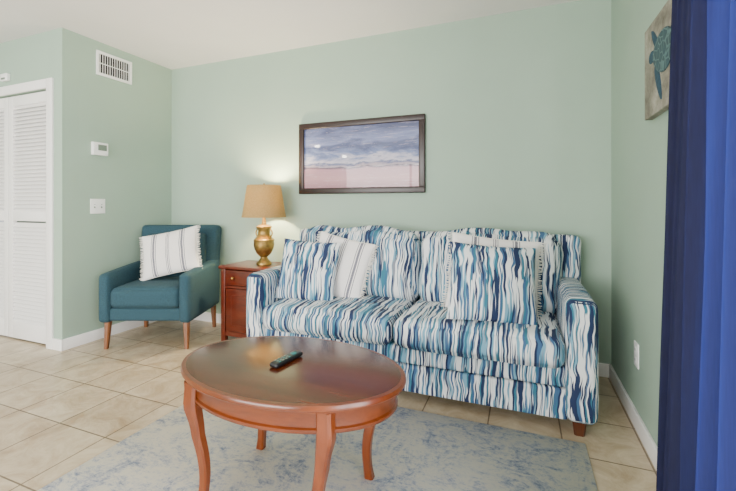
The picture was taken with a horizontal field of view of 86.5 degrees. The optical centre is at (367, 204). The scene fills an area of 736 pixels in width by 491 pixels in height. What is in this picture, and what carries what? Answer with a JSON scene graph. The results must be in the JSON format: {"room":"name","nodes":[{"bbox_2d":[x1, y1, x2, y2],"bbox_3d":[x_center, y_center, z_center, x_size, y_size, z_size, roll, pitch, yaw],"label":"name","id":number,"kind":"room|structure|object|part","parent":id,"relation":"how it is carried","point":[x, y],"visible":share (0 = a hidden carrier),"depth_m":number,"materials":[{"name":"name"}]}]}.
{"room":"living room","nodes":[
{"label":"living room","id":0,"kind":"room"},
{"bbox_2d":[0,28,78,338],"bbox_3d":[-3.236,-0.120,3.559,2.170,2.440,0.450,0,0,21],"label":"wall","id":1,"kind":"structure","parent":0,"point":[54,53],"depth_m":3.01,"materials":[{"name":"green paint"}]},
{"bbox_2d":[0,98,3,108],"bbox_3d":[-3.231,-0.851,3.353,0.432,0.082,0.030,0,0,21],"label":"rail","id":2,"kind":"object","parent":1,"relation":"attached to","point":[1,99],"visible":0.55,"depth_m":3.27,"materials":[{"name":"white wood"}]},
{"bbox_2d":[0,73,10,81],"bbox_3d":[-2.962,-1.040,3.191,0.090,0.060,0.033,0,0,21],"label":"sensor","id":3,"kind":"object","parent":1,"relation":"attached to","point":[5,77],"visible":1,"depth_m":3.18,"materials":[{"name":"white plastic"}]},
{"bbox_2d":[4,97,8,335],"bbox_3d":[-3.002,0.098,3.262,0.060,1.980,0.030,0,0,21],"label":"stile","id":4,"kind":"object","parent":1,"relation":"attached to","point":[6,100],"visible":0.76,"depth_m":3.25,"materials":[{"name":"white wood"}]},
{"bbox_2d":[9,97,16,336],"bbox_3d":[-2.941,0.098,3.238,0.060,1.980,0.030,0,0,21],"label":"stile","id":5,"kind":"object","parent":1,"relation":"attached to","point":[12,223],"visible":0.72,"depth_m":3.22,"materials":[{"name":"white wood"}]},
{"bbox_2d":[13,321,45,343],"bbox_3d":[-2.712,1.019,3.148,0.432,0.138,0.030,0,0,21],"label":"rail","id":6,"kind":"object","parent":5,"relation":"attached to","point":[24,331],"visible":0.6,"depth_m":3.13,"materials":[{"name":"white wood"}]},
{"bbox_2d":[13,102,45,326],"bbox_3d":[-2.712,0.070,3.148,0.432,1.775,0.032,0,0,21],"label":"louver slats","id":7,"kind":"object","parent":6,"relation":"attached to","point":[30,166],"visible":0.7,"depth_m":3.14,"materials":[{"name":"white wood"}]},
{"bbox_2d":[13,91,45,106],"bbox_3d":[-2.712,-0.851,3.148,0.432,0.082,0.030,0,0,21],"label":"rail","id":8,"kind":"object","parent":5,"relation":"attached to","point":[39,97],"visible":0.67,"depth_m":3.13,"materials":[{"name":"white wood"}]},
{"bbox_2d":[13,211,45,221],"bbox_3d":[-2.712,0.090,3.148,0.432,0.080,0.030,0,0,21],"label":"rail","id":9,"kind":"object","parent":5,"relation":"attached to","point":[28,215],"visible":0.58,"depth_m":3.13,"materials":[{"name":"white wood"}]},
{"bbox_2d":[0,79,45,95],"bbox_3d":[-2.987,-0.935,3.209,1.120,0.070,0.018,0,0,21],"label":"trim","id":10,"kind":"structure","parent":1,"relation":"attached to","point":[37,84],"depth_m":3.10,"materials":[{"name":"white wood"}]},
{"bbox_2d":[46,78,53,349],"bbox_3d":[-2.433,0.065,2.991,0.070,2.070,0.018,0,0,21],"label":"trim","id":11,"kind":"structure","parent":1,"relation":"attached to","point":[49,81],"depth_m":2.98,"materials":[{"name":"white wood"}]},
{"bbox_2d":[52,338,62,350],"bbox_3d":[-2.349,1.058,2.960,0.109,0.085,0.014,0,0,21],"label":"baseboard","id":12,"kind":"structure","parent":1,"relation":"attached to","point":[57,344],"depth_m":2.95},
{"bbox_2d":[79,34,171,333],"bbox_3d":[-2.161,-0.120,3.490,0.120,2.440,0.870,0,0,21],"label":"wall","id":13,"kind":"structure","parent":0,"point":[134,180],"depth_m":3.36,"materials":[{"name":"green paint"}]},
{"bbox_2d":[90,199,104,213],"bbox_3d":[-2.204,0.010,3.195,0.017,0.120,0.120,0,0,21],"label":"light switch","id":14,"kind":"object","parent":13,"relation":"attached to","point":[97,206],"visible":1,"depth_m":3.19,"materials":[{"name":"white plastic"}]},
{"bbox_2d":[91,142,107,155],"bbox_3d":[-2.194,-0.458,3.199,0.033,0.105,0.125,0,0,21],"label":"thermostat","id":15,"kind":"object","parent":13,"relation":"attached to","point":[97,148],"visible":1,"depth_m":3.18,"materials":[{"name":"white plastic"}]},
{"bbox_2d":[62,321,155,350],"bbox_3d":[-2.121,1.058,3.410,0.014,0.085,0.990,0,0,21],"label":"baseboard","id":16,"kind":"structure","parent":13,"relation":"attached to","point":[71,342],"depth_m":3.18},
{"bbox_2d":[96,50,131,84],"bbox_3d":[-2.154,-1.165,3.326,0.014,0.200,0.310,0,0,21],"label":"air vent","id":17,"kind":"object","parent":13,"relation":"in","point":[107,65],"visible":1,"depth_m":3.32,"materials":[{"name":"white plastic"}]},
{"bbox_2d":[0,0,578,69],"bbox_3d":[-2.286,-1.390,0.841,6.170,0.100,6.130,0,0,21],"label":"ceiling","id":18,"kind":"structure","parent":0,"point":[170,34],"depth_m":2.86,"materials":[{"name":"white paint"}]},
{"bbox_2d":[0,320,656,490],"bbox_3d":[-2.286,1.150,0.841,6.170,0.100,6.130,0,0,21],"label":"floor","id":19,"kind":"structure","parent":0,"point":[60,410],"depth_m":2.12,"materials":[{"name":"tile"}]},
{"bbox_2d":[0,318,3,334],"bbox_3d":[-3.231,1.019,3.353,0.432,0.138,0.030,0,0,21],"label":"rail","id":20,"kind":"object","parent":19,"relation":"on","point":[1,319],"visible":0.55,"depth_m":3.27,"materials":[{"name":"white wood"}]},
{"bbox_2d":[0,109,3,318],"bbox_3d":[-3.231,0.070,3.353,0.432,1.775,0.032,0,0,21],"label":"louver slats","id":21,"kind":"object","parent":20,"relation":"attached to","point":[1,110],"visible":0.62,"depth_m":3.28,"materials":[{"name":"white wood"}]},
{"bbox_2d":[99,225,221,348],"bbox_3d":[-1.696,0.640,3.290,0.710,0.921,0.705,0,0,0],"label":"armchair","id":22,"kind":"object","parent":19,"relation":"on","point":[183,296],"visible":0.83,"depth_m":2.99,"materials":[{"name":"teal fabric"}]},
{"bbox_3d":[-1.996,0.983,3.007,0.046,0.235,0.052,0,0,0],"label":"leg","id":23,"kind":"part","parent":22,"relation":"part of","materials":[{"name":"brown wood"}]},
{"bbox_3d":[-2.001,0.692,3.260,0.100,0.414,0.632,0,0,0],"label":"arm","id":24,"kind":"part","parent":22,"relation":"part of"},
{"bbox_2d":[110,276,178,308],"bbox_3d":[-1.696,0.710,3.220,0.535,0.199,0.564,0,0,0],"label":"seat cushion","id":25,"kind":"object","parent":22,"relation":"on","point":[162,292],"depth_m":2.96,"materials":[{"name":"teal fabric"}]},
{"bbox_3d":[-1.696,0.835,3.270,0.600,0.100,0.600,0,0,0],"label":"seat rail","id":26,"kind":"part","parent":22,"relation":"part of","materials":[{"name":"teal fabric"}]},
{"bbox_2d":[139,225,202,280],"bbox_3d":[-1.642,0.393,3.248,0.576,0.450,0.184,0,0,-4],"label":"throw pillow","id":27,"kind":"object","parent":22,"relation":"on","point":[172,252],"visible":0.99,"depth_m":3.20,"materials":[{"name":"white fabric"}]},
{"bbox_2d":[147,233,206,276],"bbox_3d":[-1.696,0.460,3.450,0.520,0.432,0.150,0,-8,0],"label":"cushion","id":28,"kind":"object","parent":22,"relation":"on","point":[203,236],"depth_m":3.42,"materials":[{"name":"fabric"}]},
{"bbox_3d":[-1.696,0.520,3.535,0.697,0.680,0.166,0,-7,0],"label":"backrest","id":29,"kind":"part","parent":22,"relation":"part of","materials":[{"name":"fabric"}]},
{"bbox_3d":[-1.396,0.983,3.007,0.046,0.235,0.052,0,0,0],"label":"leg","id":30,"kind":"part","parent":22,"relation":"part of","materials":[{"name":"brown wood"}]},
{"bbox_3d":[-1.391,0.692,3.260,0.100,0.414,0.632,0,0,0],"label":"arm","id":31,"kind":"part","parent":22,"relation":"part of"},
{"bbox_3d":[-1.396,0.983,3.523,0.046,0.235,0.052,0,0,0],"label":"leg","id":32,"kind":"part","parent":22,"relation":"part of","materials":[{"name":"brown wood"}]},
{"bbox_2d":[218,260,281,340],"bbox_3d":[-0.905,0.795,3.215,0.510,0.610,0.380,0,0,21],"label":"end table","id":33,"kind":"object","parent":19,"relation":"on","point":[234,276],"visible":0.45,"depth_m":3.11,"materials":[{"name":"brown wood"}]},
{"bbox_3d":[-1.161,0.806,3.166,0.040,0.588,0.040,0,0,21],"label":"leg","id":34,"kind":"part","parent":33,"relation":"part of","materials":[{"name":"brown wood"}]},
{"bbox_3d":[-0.957,0.655,3.083,0.400,0.020,0.024,0,0,21],"label":"drawer rail","id":35,"kind":"part","parent":33,"relation":"part of","materials":[{"name":"brown wood"}]},
{"bbox_3d":[-0.957,1.031,3.083,0.400,0.038,0.024,0,0,21],"label":"rail","id":36,"kind":"part","parent":33,"relation":"part of","materials":[{"name":"brown wood"}]},
{"bbox_3d":[-0.959,0.840,3.078,0.390,0.340,0.016,0,0,21],"label":"door","id":37,"kind":"part","parent":33,"relation":"part of","materials":[{"name":"brown wood"}]},
{"bbox_3d":[-0.963,0.840,3.068,0.280,0.240,0.008,0,0,21],"label":"door raised panel","id":38,"kind":"part","parent":33,"relation":"part of","materials":[{"name":"brown wood"}]},
{"bbox_3d":[-0.961,0.580,3.072,0.390,0.120,0.020,0,0,21],"label":"drawer","id":39,"kind":"part","parent":33,"relation":"part of","materials":[{"name":"brown wood"}]},
{"bbox_2d":[241,183,285,265],"bbox_3d":[-0.855,0.154,3.217,0.356,0.670,0.356,0,0,21],"label":"table lamp","id":40,"kind":"object","parent":33,"relation":"on","point":[263,201],"visible":1,"depth_m":3.12,"materials":[{"name":"beige fabric"}]},
{"bbox_3d":[-0.855,-0.031,3.217,0.356,0.262,0.356,0,0,21],"label":"lamp shade","id":41,"kind":"part","parent":40,"relation":"part of","materials":[{"name":"fabric"}]},
{"bbox_2d":[37,405,597,490],"bbox_3d":[-0.409,1.095,0.946,1.995,0.010,2.600,0,0,21],"label":"area rug","id":42,"kind":"object","parent":19,"relation":"on","point":[413,450],"visible":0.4,"depth_m":1.67,"materials":[{"name":"fabric"}]},
{"bbox_2d":[181,336,405,490],"bbox_3d":[-0.302,0.851,1.511,0.916,0.478,0.596,0,0,21],"label":"oval coffee table","id":43,"kind":"object","parent":42,"relation":"on","point":[334,387],"visible":1,"depth_m":1.36,"materials":[{"name":"brown wood"}]},
{"bbox_3d":[-0.627,0.866,1.431,0.087,0.448,0.058,0,0,21],"label":"leg","id":44,"kind":"part","parent":43,"relation":"part of","materials":[{"name":"brown wood"}]},
{"bbox_3d":[-0.493,0.866,1.772,0.087,0.448,0.058,0,0,21],"label":"leg","id":45,"kind":"part","parent":43,"relation":"part of","materials":[{"name":"brown wood"}]},
{"bbox_2d":[269,350,302,367],"bbox_3d":[-0.318,0.600,1.527,0.042,0.020,0.155,0,0,30],"label":"remote control","id":46,"kind":"object","parent":43,"relation":"on","point":[285,359],"visible":1,"depth_m":1.51,"materials":[{"name":"black plastic"}]},
{"bbox_3d":[-0.302,0.618,1.511,0.884,0.012,0.564,0,0,21],"label":"panel","id":47,"kind":"part","parent":43,"relation":"part of","materials":[{"name":"brown wood"}]},
{"bbox_3d":[-0.144,0.866,1.235,0.087,0.448,0.058,0,0,21],"label":"leg","id":48,"kind":"part","parent":43,"relation":"part of","materials":[{"name":"brown wood"}]},
{"bbox_3d":[0.025,0.866,1.568,0.087,0.448,0.058,0,0,21],"label":"leg","id":49,"kind":"part","parent":43,"relation":"part of","materials":[{"name":"brown wood"}]},
{"bbox_2d":[247,225,598,436],"bbox_3d":[0.266,0.620,2.501,2.022,0.960,0.826,0,0,21],"label":"striped sofa","id":50,"kind":"object","parent":19,"relation":"on","point":[549,368],"visible":0.78,"depth_m":2.15,"materials":[{"name":"multicoloured fabric"}]},
{"bbox_3d":[-0.604,0.742,2.839,0.154,0.605,0.746,0,0,21],"label":"arm","id":51,"kind":"part","parent":50,"relation":"part of"},
{"bbox_2d":[275,238,340,299],"bbox_3d":[-0.400,0.435,2.600,0.439,0.410,0.163,0,0,13],"label":"striped throw pillow","id":52,"kind":"object","parent":50,"relation":"on","point":[308,269],"visible":0.98,"depth_m":2.55,"materials":[{"name":"multicoloured fabric"}]},
{"bbox_2d":[262,294,415,344],"bbox_3d":[-0.168,0.706,2.587,0.865,0.204,0.666,0,0,21],"label":"seat cushion","id":53,"kind":"object","parent":50,"relation":"on","point":[370,319],"depth_m":2.33,"materials":[{"name":"multicoloured fabric"}]},
{"bbox_2d":[316,231,378,297],"bbox_3d":[-0.192,0.422,2.645,0.521,0.479,0.146,0,0,17],"label":"throw pillow","id":54,"kind":"object","parent":50,"relation":"on","point":[354,257],"visible":0.62,"depth_m":2.59,"materials":[{"name":"white fabric"}]},
{"bbox_2d":[304,225,420,302],"bbox_3d":[-0.066,0.411,2.812,0.908,0.542,0.293,0,-9,21],"label":"cushion","id":55,"kind":"object","parent":50,"relation":"on","point":[395,274],"depth_m":2.61,"materials":[{"name":"fabric"}]},
{"bbox_3d":[0.258,0.830,2.483,1.750,0.100,0.642,0,0,21],"label":"rail","id":56,"kind":"part","parent":50,"relation":"part of","materials":[{"name":"multicoloured fabric"}]},
{"bbox_3d":[0.394,0.608,2.800,2.004,0.845,0.155,0,-2,21],"label":"frame","id":57,"kind":"part","parent":50,"relation":"part of","materials":[{"name":"fabric"}]},
{"bbox_2d":[393,298,564,368],"bbox_3d":[0.639,0.705,2.270,0.863,0.203,0.669,0,0,21],"label":"seat cushion","id":58,"kind":"object","parent":50,"relation":"on","point":[422,328],"depth_m":2.00,"materials":[{"name":"fabric"}]},
{"bbox_3d":[0.256,0.960,2.479,1.750,0.150,0.620,0,0,21],"label":"panel","id":59,"kind":"part","parent":50,"relation":"part of","materials":[{"name":"multicoloured fabric"}]},
{"bbox_2d":[419,227,560,313],"bbox_3d":[0.749,0.409,2.487,0.860,0.541,0.294,0,-9,21],"label":"cushion","id":60,"kind":"object","parent":50,"relation":"on","point":[434,248],"depth_m":2.44,"materials":[{"name":"fabric"}]},
{"bbox_2d":[447,241,537,324],"bbox_3d":[0.670,0.420,2.111,0.476,0.431,0.203,0,0,13],"label":"striped throw pillow","id":61,"kind":"object","parent":50,"relation":"on","point":[488,283],"visible":0.98,"depth_m":2.06,"materials":[{"name":"fabric"}]},
{"bbox_2d":[441,232,545,317],"bbox_3d":[0.723,0.401,2.251,0.596,0.476,0.163,0,0,13],"label":"throw pillow","id":62,"kind":"object","parent":50,"relation":"on","point":[456,237],"visible":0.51,"depth_m":2.27,"materials":[{"name":"white fabric"}]},
{"bbox_3d":[1.131,0.740,2.154,0.155,0.605,0.744,0,0,21],"label":"arm","id":63,"kind":"part","parent":50,"relation":"part of"},
{"bbox_3d":[1.014,1.058,1.879,0.065,0.085,0.065,0,0,21],"label":"leg","id":64,"kind":"part","parent":50,"relation":"part of","materials":[{"name":"brown wood"}]},
{"bbox_2d":[172,0,610,363],"bbox_3d":[-0.175,-0.120,3.240,4.000,2.440,0.120,0,0,21],"label":"wall","id":65,"kind":"structure","parent":0,"point":[516,105],"depth_m":2.89,"materials":[{"name":"green paint"}]},
{"bbox_2d":[299,113,425,193],"bbox_3d":[-0.076,-0.388,3.120,1.085,0.591,0.029,0,0,21],"label":"beach painting","id":66,"kind":"object","parent":65,"relation":"attached to","point":[379,154],"visible":1,"depth_m":3.10},
{"bbox_3d":[-0.559,-0.388,3.310,0.048,0.505,0.029,0,0,21],"label":"frame","id":67,"kind":"part","parent":66,"relation":"part of","materials":[{"name":"brown wood"}]},
{"bbox_3d":[-0.076,-0.659,3.120,1.085,0.048,0.029,0,0,21],"label":"frame","id":68,"kind":"part","parent":66,"relation":"part of","materials":[{"name":"brown wood"}]},
{"bbox_3d":[-0.076,-0.116,3.120,1.085,0.048,0.029,0,0,21],"label":"frame","id":69,"kind":"part","parent":66,"relation":"part of","materials":[{"name":"brown wood"}]},
{"bbox_3d":[0.406,-0.388,2.930,0.048,0.505,0.029,0,0,21],"label":"frame","id":70,"kind":"part","parent":66,"relation":"part of","materials":[{"name":"brown wood"}]},
{"bbox_2d":[193,312,608,377],"bbox_3d":[-0.199,1.058,3.177,3.732,0.085,0.014,0,0,21],"label":"baseboard","id":71,"kind":"structure","parent":65,"relation":"attached to","point":[206,316],"depth_m":3.63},
{"bbox_2d":[611,0,667,444],"bbox_3d":[1.302,-0.120,1.696,0.120,2.440,1.670,0,0,21],"label":"wall","id":72,"kind":"structure","parent":0,"point":[638,144],"depth_m":1.96,"materials":[{"name":"green paint"}]},
{"bbox_2d":[609,364,656,470],"bbox_3d":[1.243,1.058,1.730,0.014,0.085,1.650,0,0,21],"label":"baseboard","id":73,"kind":"structure","parent":72,"relation":"attached to","point":[640,427],"depth_m":1.91,"materials":[{"name":"white wood"}]},
{"bbox_2d":[634,340,638,368],"bbox_3d":[1.327,0.740,1.936,0.010,0.120,0.075,0,0,21],"label":"wall outlet","id":74,"kind":"object","parent":72,"relation":"attached to","point":[636,345],"visible":1,"depth_m":1.92,"materials":[{"name":"white plastic"}]},
{"bbox_2d":[645,0,671,119],"bbox_3d":[1.151,-0.562,1.522,0.032,0.385,0.405,0,0,21],"label":"painting","id":75,"kind":"object","parent":72,"relation":"attached to","point":[658,34],"visible":0.65,"depth_m":1.54,"materials":[{"name":"fabric"}]},
{"bbox_3d":[-0.184,-0.120,-2.077,0.120,2.440,2.000,0,0,21],"label":"wall","id":76,"kind":"structure","parent":0,"visible":0},
{"bbox_2d":[656,0,735,490],"bbox_3d":[0.476,-0.045,-0.023,0.157,2.231,2.805,0,0,21],"label":"window curtain","id":77,"kind":"object","parent":76,"relation":"hanging from","point":[696,444],"visible":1,"depth_m":0.96,"materials":[{"name":"blue fabric"}]}
]}

